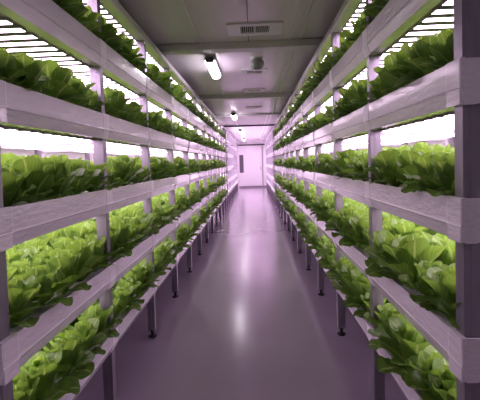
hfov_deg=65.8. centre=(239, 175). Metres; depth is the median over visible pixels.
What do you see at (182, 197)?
lettuce
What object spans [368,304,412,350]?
lettuce
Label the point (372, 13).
lettuce
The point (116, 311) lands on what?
lettuce
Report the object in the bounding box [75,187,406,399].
floor
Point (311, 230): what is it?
lettuce
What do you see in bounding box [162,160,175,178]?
lettuce
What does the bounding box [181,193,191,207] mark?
lettuce
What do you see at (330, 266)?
lettuce
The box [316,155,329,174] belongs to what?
lettuce
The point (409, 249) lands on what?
lettuce
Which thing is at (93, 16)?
lettuce
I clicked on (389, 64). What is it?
lettuce
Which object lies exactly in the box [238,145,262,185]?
door
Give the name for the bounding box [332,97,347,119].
lettuce
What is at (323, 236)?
lettuce
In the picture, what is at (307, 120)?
lettuce
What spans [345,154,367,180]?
lettuce
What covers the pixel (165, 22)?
ceiling
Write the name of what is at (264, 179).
wall
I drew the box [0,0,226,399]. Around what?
rack
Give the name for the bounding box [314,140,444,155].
wall
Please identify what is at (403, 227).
lettuce
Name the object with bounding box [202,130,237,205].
wall
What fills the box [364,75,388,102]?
lettuce
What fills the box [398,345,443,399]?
lettuce
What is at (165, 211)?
lettuce
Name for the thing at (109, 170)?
lettuce
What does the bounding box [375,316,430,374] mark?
lettuce
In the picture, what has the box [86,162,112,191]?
lettuce
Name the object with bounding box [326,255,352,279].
lettuce
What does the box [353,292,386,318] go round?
lettuce
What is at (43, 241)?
lettuce
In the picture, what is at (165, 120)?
lettuce
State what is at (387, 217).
lettuce
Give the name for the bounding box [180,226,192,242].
lettuce
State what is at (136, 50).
lettuce
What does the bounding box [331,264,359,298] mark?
lettuce
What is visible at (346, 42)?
lettuce
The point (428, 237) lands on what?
lettuce
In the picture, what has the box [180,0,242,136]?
trim
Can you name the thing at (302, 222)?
lettuce
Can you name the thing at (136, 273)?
lettuce
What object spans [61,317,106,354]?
lettuce
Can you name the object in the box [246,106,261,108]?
ceiling vent
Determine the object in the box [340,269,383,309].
lettuce
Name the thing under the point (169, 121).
lettuce
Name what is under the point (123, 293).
lettuce
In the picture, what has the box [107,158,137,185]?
lettuce
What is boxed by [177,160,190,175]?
lettuce
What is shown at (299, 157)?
lettuce
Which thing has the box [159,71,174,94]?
lettuce
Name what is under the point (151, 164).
lettuce
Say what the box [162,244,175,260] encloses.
lettuce
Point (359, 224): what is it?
lettuce
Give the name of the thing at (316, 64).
lettuce
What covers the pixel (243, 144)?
trim
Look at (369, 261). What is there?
lettuce
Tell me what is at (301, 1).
trim
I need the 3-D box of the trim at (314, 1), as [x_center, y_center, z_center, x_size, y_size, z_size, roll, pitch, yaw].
[0.825,-1.586,9.825,0.016,0.012,23.000,-2,2,2]
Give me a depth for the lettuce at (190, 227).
5.00 m
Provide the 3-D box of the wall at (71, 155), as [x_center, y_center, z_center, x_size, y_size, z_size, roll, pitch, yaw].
[-1.693,-0.167,9.969,0.080,2.720,23.000,-2,2,2]
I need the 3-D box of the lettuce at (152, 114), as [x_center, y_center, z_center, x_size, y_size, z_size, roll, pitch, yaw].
[-0.852,-0.481,3.300,0.258,0.183,0.226,-2,2,-9]
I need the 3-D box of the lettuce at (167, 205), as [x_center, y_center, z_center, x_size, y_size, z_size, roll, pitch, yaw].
[-0.784,0.397,4.058,0.260,0.188,0.219,0,2,32]
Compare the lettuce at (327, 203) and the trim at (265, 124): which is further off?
the trim at (265, 124)
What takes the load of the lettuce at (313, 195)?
on the rack at (444, 103)
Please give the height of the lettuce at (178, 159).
0.240 m
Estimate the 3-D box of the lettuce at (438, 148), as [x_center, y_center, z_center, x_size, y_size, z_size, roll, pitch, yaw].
[1.019,-0.053,1.911,0.313,0.217,0.304,0,3,39]
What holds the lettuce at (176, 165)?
on the rack at (38, 29)
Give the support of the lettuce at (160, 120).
on the rack at (38, 29)
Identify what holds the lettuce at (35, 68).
on the rack at (38, 29)
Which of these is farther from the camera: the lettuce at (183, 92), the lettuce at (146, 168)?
the lettuce at (183, 92)
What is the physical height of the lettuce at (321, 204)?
0.250 m
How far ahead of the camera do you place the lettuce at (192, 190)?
5.36 m
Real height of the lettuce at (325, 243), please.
0.199 m
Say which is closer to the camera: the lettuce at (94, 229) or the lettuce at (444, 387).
the lettuce at (444, 387)
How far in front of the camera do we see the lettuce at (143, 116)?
3.04 m
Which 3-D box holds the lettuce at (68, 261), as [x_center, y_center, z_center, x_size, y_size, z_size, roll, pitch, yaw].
[-0.851,0.472,1.796,0.274,0.204,0.307,-1,2,15]
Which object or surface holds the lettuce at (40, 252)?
on the rack at (38, 29)
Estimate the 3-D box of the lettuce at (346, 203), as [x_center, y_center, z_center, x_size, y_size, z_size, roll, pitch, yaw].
[1.045,0.356,3.394,0.290,0.212,0.297,-4,3,-44]
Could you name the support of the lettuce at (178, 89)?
on the rack at (38, 29)
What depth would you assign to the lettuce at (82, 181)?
1.94 m
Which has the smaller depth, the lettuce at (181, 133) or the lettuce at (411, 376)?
the lettuce at (411, 376)
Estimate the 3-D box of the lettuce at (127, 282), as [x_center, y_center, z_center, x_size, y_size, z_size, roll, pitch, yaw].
[-0.830,0.858,2.712,0.253,0.179,0.229,0,3,41]
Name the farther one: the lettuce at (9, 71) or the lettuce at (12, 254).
the lettuce at (12, 254)
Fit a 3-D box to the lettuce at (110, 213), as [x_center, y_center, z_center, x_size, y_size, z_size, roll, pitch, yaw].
[-1.038,0.409,2.924,0.359,0.261,0.351,-3,3,-39]
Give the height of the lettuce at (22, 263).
0.177 m
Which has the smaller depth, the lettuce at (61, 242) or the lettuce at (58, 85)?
the lettuce at (58, 85)
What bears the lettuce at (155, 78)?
on the rack at (38, 29)
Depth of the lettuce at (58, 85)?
1.71 m
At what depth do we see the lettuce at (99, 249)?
2.14 m
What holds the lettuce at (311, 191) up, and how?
on the rack at (444, 103)
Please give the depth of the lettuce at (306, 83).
4.31 m
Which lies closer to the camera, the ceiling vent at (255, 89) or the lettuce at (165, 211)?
the lettuce at (165, 211)
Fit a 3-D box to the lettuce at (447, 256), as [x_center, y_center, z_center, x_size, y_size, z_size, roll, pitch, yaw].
[0.993,0.408,1.702,0.325,0.231,0.330,-3,2,-31]
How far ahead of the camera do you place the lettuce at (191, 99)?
5.33 m
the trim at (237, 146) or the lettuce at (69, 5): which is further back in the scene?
the trim at (237, 146)
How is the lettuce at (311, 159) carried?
on the rack at (444, 103)
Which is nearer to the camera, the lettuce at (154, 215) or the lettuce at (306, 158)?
the lettuce at (154, 215)
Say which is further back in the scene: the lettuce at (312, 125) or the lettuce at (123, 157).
the lettuce at (312, 125)
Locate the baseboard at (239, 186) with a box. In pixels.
[239,186,266,187]
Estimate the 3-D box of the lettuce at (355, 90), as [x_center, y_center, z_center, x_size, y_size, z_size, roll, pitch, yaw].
[0.847,-0.526,2.481,0.280,0.235,0.323,-1,2,26]
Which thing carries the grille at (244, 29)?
attached to the ceiling vent at (254, 28)
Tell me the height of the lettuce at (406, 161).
0.198 m
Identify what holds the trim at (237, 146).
attached to the wall at (264, 179)
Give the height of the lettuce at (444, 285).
0.213 m
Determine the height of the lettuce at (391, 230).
0.203 m
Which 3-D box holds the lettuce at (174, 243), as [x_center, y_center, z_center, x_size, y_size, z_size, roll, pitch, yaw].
[-0.743,0.802,4.040,0.280,0.192,0.245,-3,3,-38]
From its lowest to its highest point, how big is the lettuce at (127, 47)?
0.214 m
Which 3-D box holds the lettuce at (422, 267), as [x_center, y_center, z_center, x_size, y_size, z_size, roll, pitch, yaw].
[0.785,0.442,1.545,0.257,0.186,0.216,-2,2,-16]
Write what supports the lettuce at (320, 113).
on the rack at (444, 103)
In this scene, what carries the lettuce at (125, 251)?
on the rack at (38, 29)
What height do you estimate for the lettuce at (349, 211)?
0.244 m
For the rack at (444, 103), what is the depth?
1.72 m
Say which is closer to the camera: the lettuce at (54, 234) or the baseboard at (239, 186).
the lettuce at (54, 234)
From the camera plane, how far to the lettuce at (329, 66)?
3.20 m
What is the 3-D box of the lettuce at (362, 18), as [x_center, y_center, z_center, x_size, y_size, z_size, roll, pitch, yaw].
[0.811,-0.907,2.227,0.223,0.149,0.195,-2,2,0]
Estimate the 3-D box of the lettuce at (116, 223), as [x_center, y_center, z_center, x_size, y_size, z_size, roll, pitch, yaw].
[-0.844,0.419,2.572,0.312,0.253,0.353,-1,2,5]
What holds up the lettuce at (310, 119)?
on the rack at (444, 103)
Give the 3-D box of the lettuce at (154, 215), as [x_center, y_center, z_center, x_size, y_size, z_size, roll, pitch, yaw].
[-0.791,0.429,3.300,0.263,0.179,0.230,-3,3,-38]
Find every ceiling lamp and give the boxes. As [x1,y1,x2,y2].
[204,56,220,78]
[231,113,236,119]
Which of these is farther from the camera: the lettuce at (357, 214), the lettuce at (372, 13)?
the lettuce at (357, 214)
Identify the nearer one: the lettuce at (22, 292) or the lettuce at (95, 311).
the lettuce at (22, 292)
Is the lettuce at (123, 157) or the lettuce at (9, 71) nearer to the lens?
the lettuce at (9, 71)
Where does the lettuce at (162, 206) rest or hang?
on the rack at (38, 29)
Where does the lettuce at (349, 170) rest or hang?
on the rack at (444, 103)
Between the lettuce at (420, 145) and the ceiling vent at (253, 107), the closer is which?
the lettuce at (420, 145)
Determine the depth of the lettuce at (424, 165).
1.48 m
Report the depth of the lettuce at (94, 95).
2.10 m
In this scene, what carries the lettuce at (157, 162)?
on the rack at (38, 29)
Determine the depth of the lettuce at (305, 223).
4.98 m
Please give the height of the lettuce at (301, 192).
0.213 m
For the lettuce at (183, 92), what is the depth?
4.58 m
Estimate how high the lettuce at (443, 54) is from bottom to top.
0.167 m
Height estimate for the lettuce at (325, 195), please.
0.259 m
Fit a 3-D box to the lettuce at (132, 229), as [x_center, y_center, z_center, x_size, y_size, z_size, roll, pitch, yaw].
[-0.850,0.449,2.752,0.224,0.180,0.236,-2,2,1]
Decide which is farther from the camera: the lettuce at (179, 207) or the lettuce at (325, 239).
the lettuce at (179, 207)
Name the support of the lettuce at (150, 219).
on the rack at (38, 29)
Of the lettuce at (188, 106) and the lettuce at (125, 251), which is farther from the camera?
the lettuce at (188, 106)
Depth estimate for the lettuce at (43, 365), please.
1.62 m
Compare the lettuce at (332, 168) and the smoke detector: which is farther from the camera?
the smoke detector
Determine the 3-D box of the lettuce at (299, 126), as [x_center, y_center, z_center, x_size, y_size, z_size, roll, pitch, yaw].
[0.937,-0.630,5.270,0.317,0.239,0.338,0,2,33]
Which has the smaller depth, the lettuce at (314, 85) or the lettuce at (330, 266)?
the lettuce at (330, 266)
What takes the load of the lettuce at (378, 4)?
on the rack at (444, 103)
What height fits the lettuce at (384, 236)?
0.226 m
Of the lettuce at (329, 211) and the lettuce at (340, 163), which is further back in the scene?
the lettuce at (329, 211)
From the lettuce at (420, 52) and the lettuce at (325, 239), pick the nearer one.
the lettuce at (420, 52)
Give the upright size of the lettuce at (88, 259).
0.234 m
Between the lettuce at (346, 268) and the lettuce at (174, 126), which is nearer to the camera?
the lettuce at (346, 268)
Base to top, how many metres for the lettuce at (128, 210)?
0.255 m
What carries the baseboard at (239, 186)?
attached to the wall at (264, 179)
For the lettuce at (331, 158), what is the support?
on the rack at (444, 103)
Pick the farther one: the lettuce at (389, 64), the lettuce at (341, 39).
the lettuce at (341, 39)
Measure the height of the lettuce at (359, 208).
0.214 m
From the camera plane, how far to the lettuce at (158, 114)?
3.42 m
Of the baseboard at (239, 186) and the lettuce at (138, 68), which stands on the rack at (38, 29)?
the lettuce at (138, 68)
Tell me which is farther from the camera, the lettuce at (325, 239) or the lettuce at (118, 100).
the lettuce at (325, 239)
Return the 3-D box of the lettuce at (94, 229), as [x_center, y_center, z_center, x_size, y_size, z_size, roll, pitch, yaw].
[-1.033,0.435,2.543,0.324,0.234,0.290,-2,2,-11]
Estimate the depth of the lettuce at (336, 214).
2.99 m
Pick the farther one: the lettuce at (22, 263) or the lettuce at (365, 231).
the lettuce at (365, 231)
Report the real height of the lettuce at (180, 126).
0.211 m
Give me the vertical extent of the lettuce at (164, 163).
0.234 m
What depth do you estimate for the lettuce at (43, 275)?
1.60 m
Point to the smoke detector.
(256, 62)
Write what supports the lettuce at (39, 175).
on the rack at (38, 29)
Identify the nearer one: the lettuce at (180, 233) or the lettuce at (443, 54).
the lettuce at (443, 54)
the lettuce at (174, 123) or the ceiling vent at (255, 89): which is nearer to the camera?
the lettuce at (174, 123)
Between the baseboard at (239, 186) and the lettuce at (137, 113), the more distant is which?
the baseboard at (239, 186)
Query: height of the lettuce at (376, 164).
0.178 m
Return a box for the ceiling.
[117,0,344,140]
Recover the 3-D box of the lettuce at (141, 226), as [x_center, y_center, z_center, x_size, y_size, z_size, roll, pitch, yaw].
[-0.824,0.428,2.894,0.256,0.211,0.288,-2,2,-6]
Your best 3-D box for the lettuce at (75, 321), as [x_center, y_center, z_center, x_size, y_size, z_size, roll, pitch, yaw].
[-1.029,0.858,2.167,0.332,0.230,0.302,0,3,40]
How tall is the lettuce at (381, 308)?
0.179 m
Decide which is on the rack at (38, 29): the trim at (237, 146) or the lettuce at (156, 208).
the lettuce at (156, 208)
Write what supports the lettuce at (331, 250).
on the rack at (444, 103)
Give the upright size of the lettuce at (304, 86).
0.213 m
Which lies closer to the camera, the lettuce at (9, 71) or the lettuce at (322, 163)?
the lettuce at (9, 71)
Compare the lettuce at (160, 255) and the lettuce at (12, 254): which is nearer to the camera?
the lettuce at (12, 254)
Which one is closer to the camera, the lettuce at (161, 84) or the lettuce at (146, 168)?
the lettuce at (146, 168)
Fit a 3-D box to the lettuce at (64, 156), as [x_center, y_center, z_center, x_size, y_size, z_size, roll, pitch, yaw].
[-1.053,-0.006,2.147,0.282,0.226,0.314,-4,3,-43]
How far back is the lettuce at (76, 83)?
1.93 m
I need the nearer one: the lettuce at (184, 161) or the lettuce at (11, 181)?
the lettuce at (11, 181)
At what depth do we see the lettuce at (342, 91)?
2.62 m
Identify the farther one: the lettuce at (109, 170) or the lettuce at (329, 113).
the lettuce at (329, 113)
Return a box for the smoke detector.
[250,56,263,69]
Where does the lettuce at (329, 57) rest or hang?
on the rack at (444, 103)
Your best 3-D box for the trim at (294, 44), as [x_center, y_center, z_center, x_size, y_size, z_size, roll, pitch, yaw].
[0.006,-1.317,3.808,3.840,0.069,0.140,-2,2,2]
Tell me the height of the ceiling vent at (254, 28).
0.014 m
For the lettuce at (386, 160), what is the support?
on the rack at (444, 103)
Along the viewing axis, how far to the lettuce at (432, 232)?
2.24 m
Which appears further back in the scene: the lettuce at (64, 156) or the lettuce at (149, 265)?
the lettuce at (149, 265)
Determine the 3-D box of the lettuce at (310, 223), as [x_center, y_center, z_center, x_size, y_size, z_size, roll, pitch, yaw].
[0.921,0.712,4.769,0.278,0.224,0.310,-1,2,13]
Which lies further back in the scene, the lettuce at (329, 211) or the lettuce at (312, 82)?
the lettuce at (312, 82)
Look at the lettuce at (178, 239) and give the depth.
4.27 m
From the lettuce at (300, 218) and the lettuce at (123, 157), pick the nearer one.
the lettuce at (123, 157)
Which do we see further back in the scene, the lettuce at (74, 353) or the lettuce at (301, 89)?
the lettuce at (301, 89)
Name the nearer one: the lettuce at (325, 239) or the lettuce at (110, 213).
the lettuce at (110, 213)
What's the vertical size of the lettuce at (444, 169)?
0.164 m
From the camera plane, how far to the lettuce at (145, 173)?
2.87 m
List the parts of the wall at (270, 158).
post, post, post, post, post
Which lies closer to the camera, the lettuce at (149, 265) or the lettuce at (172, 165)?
the lettuce at (149, 265)
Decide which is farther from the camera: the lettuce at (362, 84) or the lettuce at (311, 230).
the lettuce at (311, 230)
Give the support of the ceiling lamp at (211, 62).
attached to the ceiling
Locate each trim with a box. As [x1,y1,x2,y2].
[155,38,322,54]
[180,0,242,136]
[199,92,292,100]
[215,113,280,116]
[224,124,274,126]
[237,144,264,145]
[237,146,238,187]
[260,0,302,138]
[262,0,315,138]
[262,145,263,186]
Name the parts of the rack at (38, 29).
post, post, cross rail, cross rail, post, cross rail, post, cross rail, cross rail, post, cross rail, rail, post, cross rail, post, post, post, post, post, post, post, post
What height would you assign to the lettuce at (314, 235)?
0.216 m
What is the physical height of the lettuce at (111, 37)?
0.213 m
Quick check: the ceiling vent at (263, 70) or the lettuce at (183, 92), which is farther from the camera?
the ceiling vent at (263, 70)
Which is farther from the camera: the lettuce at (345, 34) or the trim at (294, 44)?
the trim at (294, 44)
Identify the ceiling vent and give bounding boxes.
[226,21,283,36]
[241,68,267,74]
[243,88,264,92]
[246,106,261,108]
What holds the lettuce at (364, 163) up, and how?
on the rack at (444, 103)
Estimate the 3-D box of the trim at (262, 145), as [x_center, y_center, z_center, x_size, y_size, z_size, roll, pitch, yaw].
[1.302,-0.520,21.342,0.050,2.440,0.040,-2,2,2]
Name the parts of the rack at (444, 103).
post, post, post, post, post, post, post, post, rail, post, cross rail, post, cross rail, cross rail, post, cross rail, cross rail, post, post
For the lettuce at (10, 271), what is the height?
0.219 m
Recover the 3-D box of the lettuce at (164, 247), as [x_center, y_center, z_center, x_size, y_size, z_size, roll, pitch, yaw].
[-0.822,0.787,3.718,0.342,0.250,0.310,-2,2,-15]
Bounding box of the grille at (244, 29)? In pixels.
[241,26,268,32]
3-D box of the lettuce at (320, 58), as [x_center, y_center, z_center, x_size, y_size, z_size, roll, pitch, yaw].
[0.861,-0.990,3.391,0.299,0.230,0.277,0,3,39]
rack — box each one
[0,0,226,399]
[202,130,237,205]
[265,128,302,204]
[274,0,479,399]
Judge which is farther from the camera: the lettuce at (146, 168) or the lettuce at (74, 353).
the lettuce at (146, 168)
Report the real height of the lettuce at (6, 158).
0.229 m
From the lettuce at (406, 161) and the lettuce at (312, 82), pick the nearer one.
the lettuce at (406, 161)
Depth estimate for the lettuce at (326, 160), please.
3.39 m
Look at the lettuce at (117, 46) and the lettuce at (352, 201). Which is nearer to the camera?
the lettuce at (117, 46)
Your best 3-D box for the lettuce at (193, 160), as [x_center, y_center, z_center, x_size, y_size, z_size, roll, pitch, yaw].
[-0.765,-0.133,5.389,0.318,0.230,0.301,-2,2,-4]
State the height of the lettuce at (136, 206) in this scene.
0.255 m
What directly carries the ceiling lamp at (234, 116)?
attached to the ceiling
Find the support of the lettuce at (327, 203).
on the rack at (444, 103)
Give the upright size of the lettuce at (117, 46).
0.191 m
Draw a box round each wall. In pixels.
[0,147,181,160]
[225,140,266,185]
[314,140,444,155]
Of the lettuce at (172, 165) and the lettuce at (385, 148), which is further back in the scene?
the lettuce at (172, 165)
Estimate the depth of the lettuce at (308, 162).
4.54 m
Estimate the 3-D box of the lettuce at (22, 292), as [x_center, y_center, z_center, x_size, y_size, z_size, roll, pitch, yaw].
[-0.863,0.491,1.411,0.233,0.194,0.266,-4,3,-43]
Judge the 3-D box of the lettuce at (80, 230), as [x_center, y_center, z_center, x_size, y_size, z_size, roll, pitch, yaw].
[-1.069,0.429,2.348,0.364,0.262,0.322,-4,3,-42]
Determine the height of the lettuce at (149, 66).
0.145 m
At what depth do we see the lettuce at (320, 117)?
3.73 m
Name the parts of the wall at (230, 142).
post, post, post, rail, post, post, post, post, post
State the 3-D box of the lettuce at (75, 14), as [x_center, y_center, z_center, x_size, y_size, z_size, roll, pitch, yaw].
[-0.886,-0.859,1.932,0.240,0.171,0.211,-4,3,-44]
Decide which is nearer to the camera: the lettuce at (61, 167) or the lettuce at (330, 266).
the lettuce at (61, 167)
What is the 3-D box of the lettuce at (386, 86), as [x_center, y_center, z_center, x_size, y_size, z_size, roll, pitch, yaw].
[0.753,-0.476,1.682,0.257,0.196,0.293,0,3,40]
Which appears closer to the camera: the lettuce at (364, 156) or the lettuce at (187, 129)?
the lettuce at (364, 156)
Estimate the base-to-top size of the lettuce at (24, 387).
0.210 m
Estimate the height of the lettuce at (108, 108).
0.154 m
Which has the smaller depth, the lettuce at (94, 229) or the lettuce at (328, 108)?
the lettuce at (94, 229)
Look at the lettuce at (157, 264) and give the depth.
3.34 m
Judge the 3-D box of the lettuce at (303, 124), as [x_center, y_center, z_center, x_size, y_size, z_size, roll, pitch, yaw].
[0.907,-0.595,4.749,0.257,0.206,0.290,-3,3,-37]
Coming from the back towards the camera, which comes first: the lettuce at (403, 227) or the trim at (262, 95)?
the trim at (262, 95)
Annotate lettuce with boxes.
[0,48,28,84]
[1,153,24,200]
[2,166,38,206]
[6,247,29,263]
[6,258,41,280]
[7,264,17,279]
[7,275,42,327]
[9,155,64,202]
[11,53,50,95]
[12,264,73,309]
[13,235,49,256]
[13,367,59,399]
[21,348,79,399]
[23,245,58,264]
[30,229,59,246]
[42,59,85,100]
[43,154,67,158]
[43,154,84,198]
[43,332,94,379]
[44,249,92,293]
[50,237,71,248]
[52,0,85,10]
[55,239,115,281]
[58,221,92,239]
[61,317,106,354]
[63,7,94,26]
[65,77,95,107]
[66,234,124,271]
[68,157,101,195]
[69,307,88,326]
[74,303,119,337]
[76,221,96,234]
[78,5,104,37]
[84,89,103,110]
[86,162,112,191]
[89,228,131,257]
[92,216,142,253]
[95,297,128,323]
[101,14,121,44]
[104,87,139,120]
[104,98,119,117]
[107,33,131,55]
[107,154,145,185]
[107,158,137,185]
[107,167,119,187]
[109,210,125,219]
[112,286,140,310]
[113,205,141,216]
[117,261,158,293]
[118,277,144,303]
[119,36,144,61]
[120,103,140,123]
[125,216,151,242]
[127,47,145,68]
[128,162,150,183]
[129,225,141,245]
[130,203,142,214]
[130,213,160,232]
[132,105,147,126]
[134,57,148,76]
[138,164,152,182]
[139,111,149,125]
[139,257,165,275]
[139,260,159,287]
[141,156,169,179]
[143,203,170,228]
[147,63,164,82]
[147,65,153,79]
[148,110,168,130]
[148,112,158,128]
[150,163,160,179]
[152,213,162,233]
[154,156,175,178]
[154,248,171,270]
[155,112,169,132]
[155,240,175,263]
[156,70,168,87]
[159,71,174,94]
[161,116,175,132]
[161,205,177,220]
[161,240,183,259]
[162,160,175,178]
[162,209,173,223]
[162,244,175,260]
[164,203,180,218]
[165,198,185,213]
[166,119,179,133]
[166,156,186,175]
[166,161,177,177]
[166,227,190,247]
[166,237,184,249]
[171,83,184,101]
[172,122,187,136]
[172,123,179,136]
[174,163,183,174]
[175,194,193,210]
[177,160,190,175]
[178,85,188,101]
[178,128,185,138]
[179,124,190,138]
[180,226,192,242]
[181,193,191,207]
[181,224,197,236]
[182,189,201,202]
[183,158,197,172]
[185,128,191,139]
[186,97,193,108]
[188,98,197,111]
[293,123,302,137]
[294,215,304,228]
[295,155,312,167]
[297,190,303,201]
[299,123,308,135]
[299,157,311,168]
[299,220,310,232]
[299,222,306,234]
[300,81,308,98]
[300,189,315,203]
[301,118,311,133]
[301,221,314,238]
[302,158,314,171]
[302,228,316,243]
[303,79,313,93]
[304,82,311,96]
[304,117,313,130]
[305,193,323,208]
[307,61,325,80]
[307,114,319,130]
[308,73,319,89]
[308,158,314,171]
[308,231,323,249]
[309,67,321,84]
[309,194,333,216]
[310,153,329,173]
[310,235,325,250]
[312,197,334,217]
[314,154,333,174]
[315,56,329,75]
[315,105,332,124]
[315,111,325,126]
[315,237,328,257]
[316,115,323,127]
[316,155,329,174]
[317,201,351,221]
[318,240,335,268]
[318,242,326,262]
[321,51,331,73]
[325,46,339,64]
[325,155,333,173]
[325,207,346,228]
[325,209,345,231]
[326,255,335,273]
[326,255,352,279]
[327,105,340,122]
[328,206,365,236]
[330,159,344,177]
[331,37,345,59]
[331,149,363,178]
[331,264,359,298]
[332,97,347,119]
[333,264,351,289]
[334,85,356,115]
[335,30,354,52]
[337,156,358,178]
[339,17,361,50]
[339,214,385,248]
[340,211,365,237]
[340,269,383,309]
[343,79,366,109]
[343,197,359,204]
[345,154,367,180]
[345,202,365,207]
[348,79,368,105]
[352,159,368,180]
[353,12,365,39]
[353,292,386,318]
[356,227,388,247]
[358,207,368,212]
[361,0,384,26]
[361,156,387,184]
[363,0,389,10]
[363,230,381,267]
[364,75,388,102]
[364,148,409,186]
[364,303,390,337]
[365,230,402,277]
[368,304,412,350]
[372,54,398,98]
[374,234,446,288]
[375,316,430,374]
[378,46,420,93]
[382,145,411,150]
[382,212,397,221]
[382,222,395,234]
[391,147,435,187]
[391,217,427,235]
[392,28,451,87]
[398,260,447,301]
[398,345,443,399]
[401,142,433,184]
[401,152,445,192]
[415,263,461,329]
[416,224,443,235]
[417,29,453,67]
[420,356,456,399]
[421,143,454,152]
[421,231,446,258]
[422,153,454,196]
[431,236,455,265]

